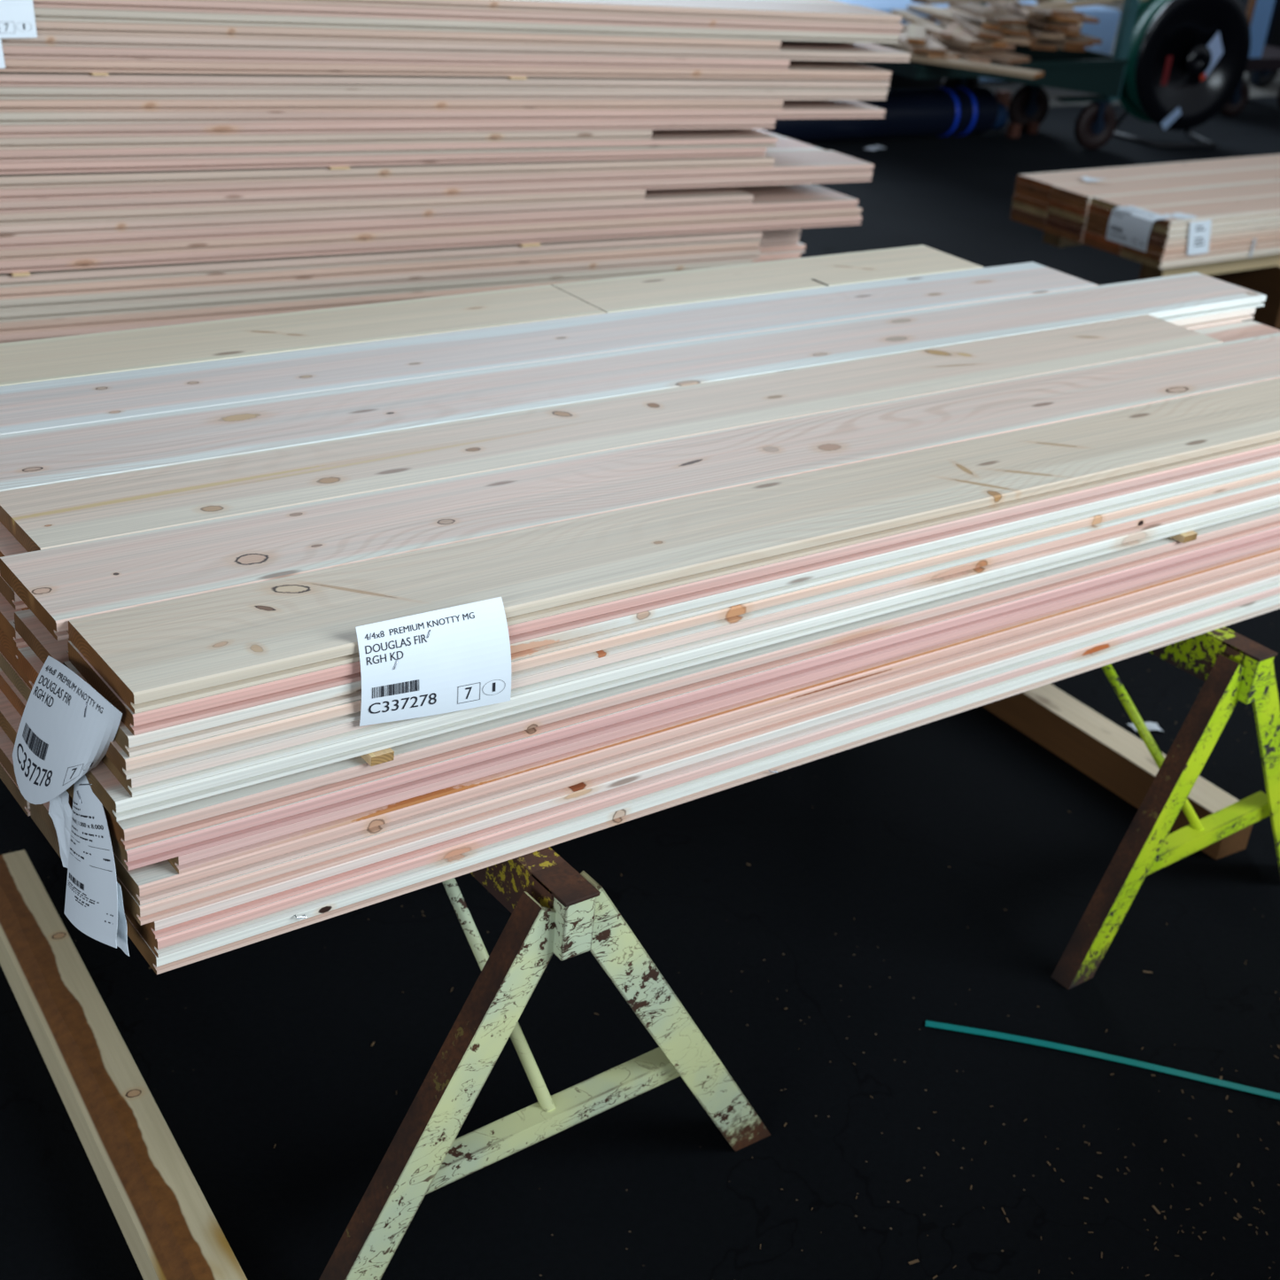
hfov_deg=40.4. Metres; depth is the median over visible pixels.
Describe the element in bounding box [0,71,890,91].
board
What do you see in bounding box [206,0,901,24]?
board
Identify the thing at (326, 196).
board
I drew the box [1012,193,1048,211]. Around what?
board
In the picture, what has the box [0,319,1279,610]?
board
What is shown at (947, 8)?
board
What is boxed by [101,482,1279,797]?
board
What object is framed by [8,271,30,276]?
sticker
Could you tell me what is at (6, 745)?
board
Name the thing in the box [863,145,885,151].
scrap
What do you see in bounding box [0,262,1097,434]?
board
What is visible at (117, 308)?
board
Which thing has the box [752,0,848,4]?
board
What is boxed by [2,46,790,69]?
board
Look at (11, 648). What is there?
board
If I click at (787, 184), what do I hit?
board
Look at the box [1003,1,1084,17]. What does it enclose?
board
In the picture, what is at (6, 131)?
board
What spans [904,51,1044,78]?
board
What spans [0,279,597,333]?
board
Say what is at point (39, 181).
board
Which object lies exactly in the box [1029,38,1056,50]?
board
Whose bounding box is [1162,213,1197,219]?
paper slip
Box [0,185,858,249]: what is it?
board
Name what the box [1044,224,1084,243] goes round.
board
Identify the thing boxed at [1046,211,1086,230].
board
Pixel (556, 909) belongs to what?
sawhorse
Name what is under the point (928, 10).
board
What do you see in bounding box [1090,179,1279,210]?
board
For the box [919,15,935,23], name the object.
board
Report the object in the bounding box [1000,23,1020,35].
board
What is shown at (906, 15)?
board
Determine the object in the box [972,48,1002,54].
board
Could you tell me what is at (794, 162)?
board
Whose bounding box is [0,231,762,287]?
board
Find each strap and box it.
[925,1020,1279,1099]
[1248,238,1256,257]
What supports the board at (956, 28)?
on the board at (1010, 46)
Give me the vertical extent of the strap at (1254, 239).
0.075 m
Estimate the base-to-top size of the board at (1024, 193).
0.024 m
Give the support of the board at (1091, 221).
on the board at (1089, 228)
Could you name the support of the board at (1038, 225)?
on the beam at (1049, 238)
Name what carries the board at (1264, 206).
on the board at (1156, 228)
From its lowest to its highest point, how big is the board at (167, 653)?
0.024 m
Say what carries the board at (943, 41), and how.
on the board at (903, 28)
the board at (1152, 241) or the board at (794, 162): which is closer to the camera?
the board at (794, 162)
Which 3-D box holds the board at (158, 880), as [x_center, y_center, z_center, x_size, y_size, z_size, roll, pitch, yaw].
[0.766,-0.110,2.879,3.388,0.025,0.189,-14,33,-34]
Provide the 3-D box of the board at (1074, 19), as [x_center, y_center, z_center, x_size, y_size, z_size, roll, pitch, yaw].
[2.366,-3.595,9.893,0.180,0.053,0.828,7,27,2]
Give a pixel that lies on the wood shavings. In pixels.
(372, 1044)
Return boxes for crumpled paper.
[51,790,72,868]
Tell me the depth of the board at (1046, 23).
9.62 m
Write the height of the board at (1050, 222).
0.024 m
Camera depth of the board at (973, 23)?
9.47 m
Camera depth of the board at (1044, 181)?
7.04 m
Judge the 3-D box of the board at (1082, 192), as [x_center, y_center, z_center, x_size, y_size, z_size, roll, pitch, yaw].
[2.601,-1.925,7.236,2.464,0.024,0.188,-14,33,-34]
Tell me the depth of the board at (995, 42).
9.46 m
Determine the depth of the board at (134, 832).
2.19 m
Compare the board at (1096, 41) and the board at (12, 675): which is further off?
the board at (1096, 41)
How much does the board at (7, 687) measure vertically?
0.025 m
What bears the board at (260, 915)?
on the board at (257, 934)
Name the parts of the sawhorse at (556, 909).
leg, diagonal rod, cap plate, plate, leg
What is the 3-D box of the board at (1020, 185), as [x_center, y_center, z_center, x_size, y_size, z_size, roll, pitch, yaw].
[2.492,-1.980,7.376,2.458,0.024,0.189,-14,33,-34]
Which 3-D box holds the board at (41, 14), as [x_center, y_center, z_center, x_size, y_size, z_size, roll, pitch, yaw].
[-0.573,-1.411,3.947,3.070,0.030,0.188,-13,32,-35]
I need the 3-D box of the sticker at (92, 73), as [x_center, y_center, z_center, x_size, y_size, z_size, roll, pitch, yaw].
[-1.419,-1.373,3.903,0.034,0.005,1.108,-14,33,-34]
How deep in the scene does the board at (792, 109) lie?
4.03 m
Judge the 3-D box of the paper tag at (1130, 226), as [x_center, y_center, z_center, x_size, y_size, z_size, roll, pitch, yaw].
[1.807,-1.494,6.321,0.102,0.120,0.197,-14,33,-34]
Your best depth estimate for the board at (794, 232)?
5.06 m
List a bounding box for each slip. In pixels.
[0,38,5,68]
[64,774,117,948]
[1075,177,1108,181]
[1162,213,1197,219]
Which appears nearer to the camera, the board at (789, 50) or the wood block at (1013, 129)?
the board at (789, 50)
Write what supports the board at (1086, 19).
on the board at (1072, 26)
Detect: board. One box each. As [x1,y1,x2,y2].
[0,33,910,62]
[0,59,892,80]
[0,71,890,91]
[0,86,887,100]
[0,100,783,112]
[0,100,885,125]
[0,119,775,138]
[0,128,777,162]
[0,130,652,149]
[0,147,767,174]
[0,150,874,201]
[0,155,775,189]
[0,172,872,213]
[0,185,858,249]
[0,186,753,237]
[0,189,645,225]
[0,206,861,261]
[0,216,861,273]
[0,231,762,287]
[0,241,760,299]
[0,249,760,310]
[0,259,752,322]
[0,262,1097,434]
[0,271,1266,491]
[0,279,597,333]
[0,284,606,386]
[0,311,291,343]
[0,314,1223,551]
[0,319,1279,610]
[0,332,1279,640]
[0,521,27,557]
[0,592,27,646]
[0,628,29,663]
[0,642,33,690]
[0,651,31,701]
[0,667,27,716]
[0,689,22,744]
[0,726,18,786]
[0,762,30,816]
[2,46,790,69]
[13,609,69,664]
[16,646,43,684]
[28,802,65,864]
[31,800,61,844]
[32,0,902,34]
[33,7,899,43]
[35,20,781,50]
[62,457,1279,757]
[66,378,1279,713]
[66,443,1279,735]
[66,526,1279,870]
[73,506,1279,849]
[85,494,1279,822]
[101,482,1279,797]
[105,469,1279,779]
[112,550,1279,905]
[116,562,1279,925]
[124,586,1279,957]
[124,597,1279,974]
[144,574,1279,938]
[167,539,1279,873]
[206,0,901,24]
[550,244,983,313]
[732,184,812,187]
[750,128,782,136]
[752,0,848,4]
[752,253,800,263]
[756,236,799,248]
[757,241,806,255]
[759,228,801,239]
[766,136,825,151]
[882,39,959,59]
[891,8,944,28]
[897,31,947,54]
[899,25,907,31]
[904,25,992,49]
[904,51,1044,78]
[905,24,1007,46]
[906,23,925,44]
[907,5,985,22]
[910,0,1017,4]
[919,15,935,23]
[925,24,986,46]
[928,15,953,27]
[939,20,977,38]
[939,43,991,63]
[946,7,984,19]
[948,2,1027,24]
[951,12,1003,40]
[969,48,1030,64]
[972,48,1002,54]
[981,9,1012,30]
[985,1,1069,31]
[985,4,1039,26]
[991,42,1015,49]
[993,32,1030,45]
[996,24,1029,35]
[998,0,1046,19]
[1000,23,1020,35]
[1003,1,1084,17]
[1006,31,1039,41]
[1009,206,1047,224]
[1009,213,1045,230]
[1011,200,1047,217]
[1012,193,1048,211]
[1013,40,1035,46]
[1014,187,1049,204]
[1015,180,1051,198]
[1016,154,1279,191]
[1024,23,1064,38]
[1027,0,1145,9]
[1029,31,1093,46]
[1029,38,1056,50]
[1035,0,1081,23]
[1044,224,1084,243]
[1045,218,1084,236]
[1046,41,1086,51]
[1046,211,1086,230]
[1047,205,1087,223]
[1048,192,1090,210]
[1048,199,1088,217]
[1050,166,1279,203]
[1055,20,1079,30]
[1058,22,1082,37]
[1070,33,1101,44]
[1080,15,1099,23]
[1082,230,1122,248]
[1082,237,1122,255]
[1085,224,1107,237]
[1086,210,1109,224]
[1086,217,1108,230]
[1087,203,1112,217]
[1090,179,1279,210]
[1120,247,1279,269]
[1121,240,1279,262]
[1140,194,1279,228]
[1146,234,1279,255]
[1147,228,1279,248]
[1148,222,1279,241]
[1150,216,1279,235]
[1168,307,1255,329]
[1190,320,1241,330]
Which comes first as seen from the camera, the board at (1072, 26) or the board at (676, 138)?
the board at (676, 138)
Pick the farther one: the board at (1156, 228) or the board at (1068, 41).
the board at (1068, 41)
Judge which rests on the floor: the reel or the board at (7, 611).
the reel
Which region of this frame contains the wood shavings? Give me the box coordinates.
[148,669,1279,1279]
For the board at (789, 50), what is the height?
0.025 m
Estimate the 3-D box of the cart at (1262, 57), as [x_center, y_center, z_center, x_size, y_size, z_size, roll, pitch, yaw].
[4.139,-4.420,11.875,0.975,1.498,0.800,-14,33,-34]
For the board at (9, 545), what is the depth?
2.08 m
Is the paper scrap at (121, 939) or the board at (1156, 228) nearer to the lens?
the paper scrap at (121, 939)
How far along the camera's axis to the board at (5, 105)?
3.90 m
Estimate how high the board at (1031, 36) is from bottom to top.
0.025 m
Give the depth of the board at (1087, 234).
6.48 m
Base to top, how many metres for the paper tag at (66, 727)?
0.259 m
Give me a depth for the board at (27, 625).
2.00 m
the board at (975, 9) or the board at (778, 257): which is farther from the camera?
the board at (975, 9)
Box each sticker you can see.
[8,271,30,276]
[87,72,108,75]
[326,166,349,169]
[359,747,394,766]
[505,77,527,79]
[517,242,540,247]
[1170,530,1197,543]
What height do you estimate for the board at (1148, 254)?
0.024 m
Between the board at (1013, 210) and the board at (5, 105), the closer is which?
the board at (5, 105)
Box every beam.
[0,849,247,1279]
[982,683,1253,860]
[1042,231,1085,247]
[1141,253,1279,278]
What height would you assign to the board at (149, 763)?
0.024 m
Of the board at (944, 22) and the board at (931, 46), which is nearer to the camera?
the board at (931, 46)
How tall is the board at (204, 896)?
0.025 m
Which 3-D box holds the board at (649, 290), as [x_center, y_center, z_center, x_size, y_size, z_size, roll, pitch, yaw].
[0.274,-0.709,3.432,0.968,0.025,0.188,-14,33,-34]
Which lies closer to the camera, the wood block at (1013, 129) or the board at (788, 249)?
the board at (788, 249)
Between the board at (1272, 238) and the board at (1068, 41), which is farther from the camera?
the board at (1068, 41)
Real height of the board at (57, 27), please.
0.029 m
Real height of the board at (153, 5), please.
0.025 m
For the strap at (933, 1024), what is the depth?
2.84 m
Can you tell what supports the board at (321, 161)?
on the board at (39, 181)
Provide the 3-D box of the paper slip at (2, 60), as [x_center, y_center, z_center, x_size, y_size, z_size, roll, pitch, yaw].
[-1.306,-1.156,3.330,0.175,0.123,0.004,-14,33,-34]
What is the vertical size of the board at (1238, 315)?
0.024 m
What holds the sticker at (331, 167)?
on the board at (39, 181)
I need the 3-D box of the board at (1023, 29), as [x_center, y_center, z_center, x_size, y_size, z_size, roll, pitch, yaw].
[2.076,-3.474,9.818,0.180,0.042,0.525,7,27,2]
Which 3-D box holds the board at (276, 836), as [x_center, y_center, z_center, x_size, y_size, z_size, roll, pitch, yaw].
[0.801,-0.141,2.892,3.381,0.025,0.188,-14,33,-34]
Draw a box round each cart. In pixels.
[855,0,1140,149]
[1218,0,1279,116]
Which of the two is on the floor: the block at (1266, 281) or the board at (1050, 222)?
the block at (1266, 281)
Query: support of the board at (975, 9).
on the board at (987, 24)
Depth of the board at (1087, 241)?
6.49 m
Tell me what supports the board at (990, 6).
on the board at (1041, 32)
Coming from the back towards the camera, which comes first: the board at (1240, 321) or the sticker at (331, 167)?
the sticker at (331, 167)
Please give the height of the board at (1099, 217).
0.024 m
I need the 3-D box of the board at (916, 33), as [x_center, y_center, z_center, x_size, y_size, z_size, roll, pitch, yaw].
[1.493,-3.280,9.410,0.101,0.038,0.713,9,27,5]
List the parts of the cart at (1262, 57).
edge trim, panel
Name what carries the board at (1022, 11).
on the board at (1046, 23)
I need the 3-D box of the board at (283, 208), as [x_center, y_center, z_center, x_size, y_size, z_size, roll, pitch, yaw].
[-0.940,-0.983,3.893,2.253,0.025,0.188,-13,32,-35]
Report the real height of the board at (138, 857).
0.025 m
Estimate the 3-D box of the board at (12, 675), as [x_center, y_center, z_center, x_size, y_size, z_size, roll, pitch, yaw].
[0.079,-0.165,2.791,2.148,0.025,0.188,-14,33,-34]
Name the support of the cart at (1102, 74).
on the floor
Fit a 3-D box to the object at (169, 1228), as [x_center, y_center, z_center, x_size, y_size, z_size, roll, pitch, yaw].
[-0.685,0.717,2.380,0.090,0.090,1.480,-11,32,-30]
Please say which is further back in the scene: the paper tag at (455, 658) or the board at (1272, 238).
the board at (1272, 238)
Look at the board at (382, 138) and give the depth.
3.86 m
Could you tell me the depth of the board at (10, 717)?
2.19 m
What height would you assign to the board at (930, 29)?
0.048 m
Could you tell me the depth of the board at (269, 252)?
4.10 m
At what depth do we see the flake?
3.87 m
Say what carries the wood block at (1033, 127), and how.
on the floor
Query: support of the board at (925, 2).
on the board at (1074, 19)
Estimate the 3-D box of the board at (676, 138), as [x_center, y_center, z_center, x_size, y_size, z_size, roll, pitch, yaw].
[-0.764,-1.131,3.952,2.698,0.025,0.188,-13,32,-35]
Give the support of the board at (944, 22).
on the board at (931, 19)
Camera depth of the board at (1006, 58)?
9.36 m
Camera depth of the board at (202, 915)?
2.27 m
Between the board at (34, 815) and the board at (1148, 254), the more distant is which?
the board at (1148, 254)
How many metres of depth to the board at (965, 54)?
9.30 m
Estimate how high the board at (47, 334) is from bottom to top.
0.025 m
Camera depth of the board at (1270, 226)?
6.44 m
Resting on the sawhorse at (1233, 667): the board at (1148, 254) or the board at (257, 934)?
the board at (257, 934)
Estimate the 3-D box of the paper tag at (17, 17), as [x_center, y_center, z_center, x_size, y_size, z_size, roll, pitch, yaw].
[-1.257,-1.218,3.333,0.201,0.126,0.005,-14,33,-34]
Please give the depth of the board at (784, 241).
5.07 m
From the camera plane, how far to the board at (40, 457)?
2.72 m
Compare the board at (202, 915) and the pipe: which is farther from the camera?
the pipe
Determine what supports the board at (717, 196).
on the board at (795, 197)
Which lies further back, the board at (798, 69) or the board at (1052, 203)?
the board at (1052, 203)
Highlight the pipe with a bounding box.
[760,86,1008,142]
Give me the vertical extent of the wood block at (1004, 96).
0.098 m
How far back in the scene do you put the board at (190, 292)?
4.07 m
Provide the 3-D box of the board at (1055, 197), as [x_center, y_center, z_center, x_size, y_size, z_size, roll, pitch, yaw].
[2.599,-1.903,7.247,2.464,0.024,0.189,-14,33,-34]
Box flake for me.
[1127,721,1165,729]
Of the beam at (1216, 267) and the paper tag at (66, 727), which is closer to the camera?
the paper tag at (66, 727)
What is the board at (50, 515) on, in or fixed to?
on the board at (9, 545)
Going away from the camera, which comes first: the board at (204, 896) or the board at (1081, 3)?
the board at (204, 896)
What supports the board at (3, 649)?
on the board
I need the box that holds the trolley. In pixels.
[1238,0,1279,87]
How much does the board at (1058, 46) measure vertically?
0.054 m
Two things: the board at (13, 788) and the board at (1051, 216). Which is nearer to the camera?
the board at (13, 788)
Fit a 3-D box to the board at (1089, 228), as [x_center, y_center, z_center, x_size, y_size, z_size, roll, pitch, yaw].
[2.706,-1.762,7.157,2.451,0.024,0.188,-14,33,-34]
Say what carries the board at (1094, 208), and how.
on the board at (1099, 217)
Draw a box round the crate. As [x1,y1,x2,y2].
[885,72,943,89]
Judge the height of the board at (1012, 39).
0.025 m
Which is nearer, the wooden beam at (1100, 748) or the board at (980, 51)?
the wooden beam at (1100, 748)
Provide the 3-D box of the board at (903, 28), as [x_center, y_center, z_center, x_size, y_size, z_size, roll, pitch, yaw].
[1.359,-3.511,9.884,0.180,0.025,0.603,1,27,-10]
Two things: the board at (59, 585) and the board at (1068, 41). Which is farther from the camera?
the board at (1068, 41)
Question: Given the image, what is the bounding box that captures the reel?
[1112,0,1250,147]
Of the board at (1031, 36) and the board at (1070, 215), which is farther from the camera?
the board at (1031, 36)
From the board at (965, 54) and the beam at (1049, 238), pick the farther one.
the board at (965, 54)
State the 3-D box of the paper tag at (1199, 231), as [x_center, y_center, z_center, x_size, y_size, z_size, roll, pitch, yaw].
[2.042,-1.468,6.348,0.155,0.125,0.005,-14,33,-34]
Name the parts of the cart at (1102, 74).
frame, handle post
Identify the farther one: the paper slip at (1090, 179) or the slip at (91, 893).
the paper slip at (1090, 179)
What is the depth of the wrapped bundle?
12.40 m
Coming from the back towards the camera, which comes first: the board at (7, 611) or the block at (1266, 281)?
the block at (1266, 281)
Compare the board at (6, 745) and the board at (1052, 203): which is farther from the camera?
the board at (1052, 203)
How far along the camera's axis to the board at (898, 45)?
9.15 m
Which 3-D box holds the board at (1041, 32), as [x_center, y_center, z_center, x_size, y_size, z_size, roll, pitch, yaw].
[2.258,-3.507,9.927,0.141,0.050,0.729,3,27,-5]
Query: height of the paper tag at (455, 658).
0.135 m
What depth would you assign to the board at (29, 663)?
2.04 m
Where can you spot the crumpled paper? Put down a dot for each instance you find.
(62, 804)
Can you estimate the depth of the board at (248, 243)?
4.09 m
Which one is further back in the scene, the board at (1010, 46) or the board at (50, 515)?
the board at (1010, 46)
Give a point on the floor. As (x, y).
(242, 1052)
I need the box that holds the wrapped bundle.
[834,0,1119,80]
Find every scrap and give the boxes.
[116,881,129,954]
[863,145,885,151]
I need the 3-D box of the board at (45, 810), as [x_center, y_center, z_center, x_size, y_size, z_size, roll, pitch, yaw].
[0.463,-0.073,2.910,2.915,0.025,0.189,-14,33,-34]
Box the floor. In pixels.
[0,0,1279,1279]
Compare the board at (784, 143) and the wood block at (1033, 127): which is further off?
the wood block at (1033, 127)
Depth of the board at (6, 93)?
3.95 m
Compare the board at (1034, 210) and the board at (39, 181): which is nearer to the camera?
the board at (39, 181)
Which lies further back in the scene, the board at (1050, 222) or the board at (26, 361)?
the board at (1050, 222)
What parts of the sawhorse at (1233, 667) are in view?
diagonal rod, cap plate, plate, leg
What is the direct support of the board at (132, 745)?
on the board at (149, 763)
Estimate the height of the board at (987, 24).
0.024 m
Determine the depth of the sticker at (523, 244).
4.32 m
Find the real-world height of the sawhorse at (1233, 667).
0.575 m
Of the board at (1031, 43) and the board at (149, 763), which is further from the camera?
the board at (1031, 43)
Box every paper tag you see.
[0,0,37,38]
[12,655,122,804]
[355,597,511,726]
[1106,205,1170,252]
[1186,219,1211,255]
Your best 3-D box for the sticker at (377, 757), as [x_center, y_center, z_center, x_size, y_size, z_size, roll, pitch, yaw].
[-0.620,-0.095,2.357,0.030,0.012,1.108,-14,33,-34]
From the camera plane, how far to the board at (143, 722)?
2.16 m
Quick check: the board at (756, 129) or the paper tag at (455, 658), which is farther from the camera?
the board at (756, 129)
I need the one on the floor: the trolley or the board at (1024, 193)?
the trolley
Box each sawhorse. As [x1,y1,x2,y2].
[318,846,770,1279]
[1051,626,1279,989]
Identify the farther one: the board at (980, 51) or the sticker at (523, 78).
the board at (980, 51)
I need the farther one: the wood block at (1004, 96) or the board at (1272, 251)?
the wood block at (1004, 96)
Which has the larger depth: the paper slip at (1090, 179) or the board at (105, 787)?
the paper slip at (1090, 179)
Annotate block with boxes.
[994,90,1011,107]
[1005,123,1021,138]
[1026,121,1039,133]
[1138,263,1279,328]
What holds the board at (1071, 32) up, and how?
on the board at (1096, 41)
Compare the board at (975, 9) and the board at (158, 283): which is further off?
the board at (975, 9)
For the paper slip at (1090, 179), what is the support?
on the board at (1044, 181)

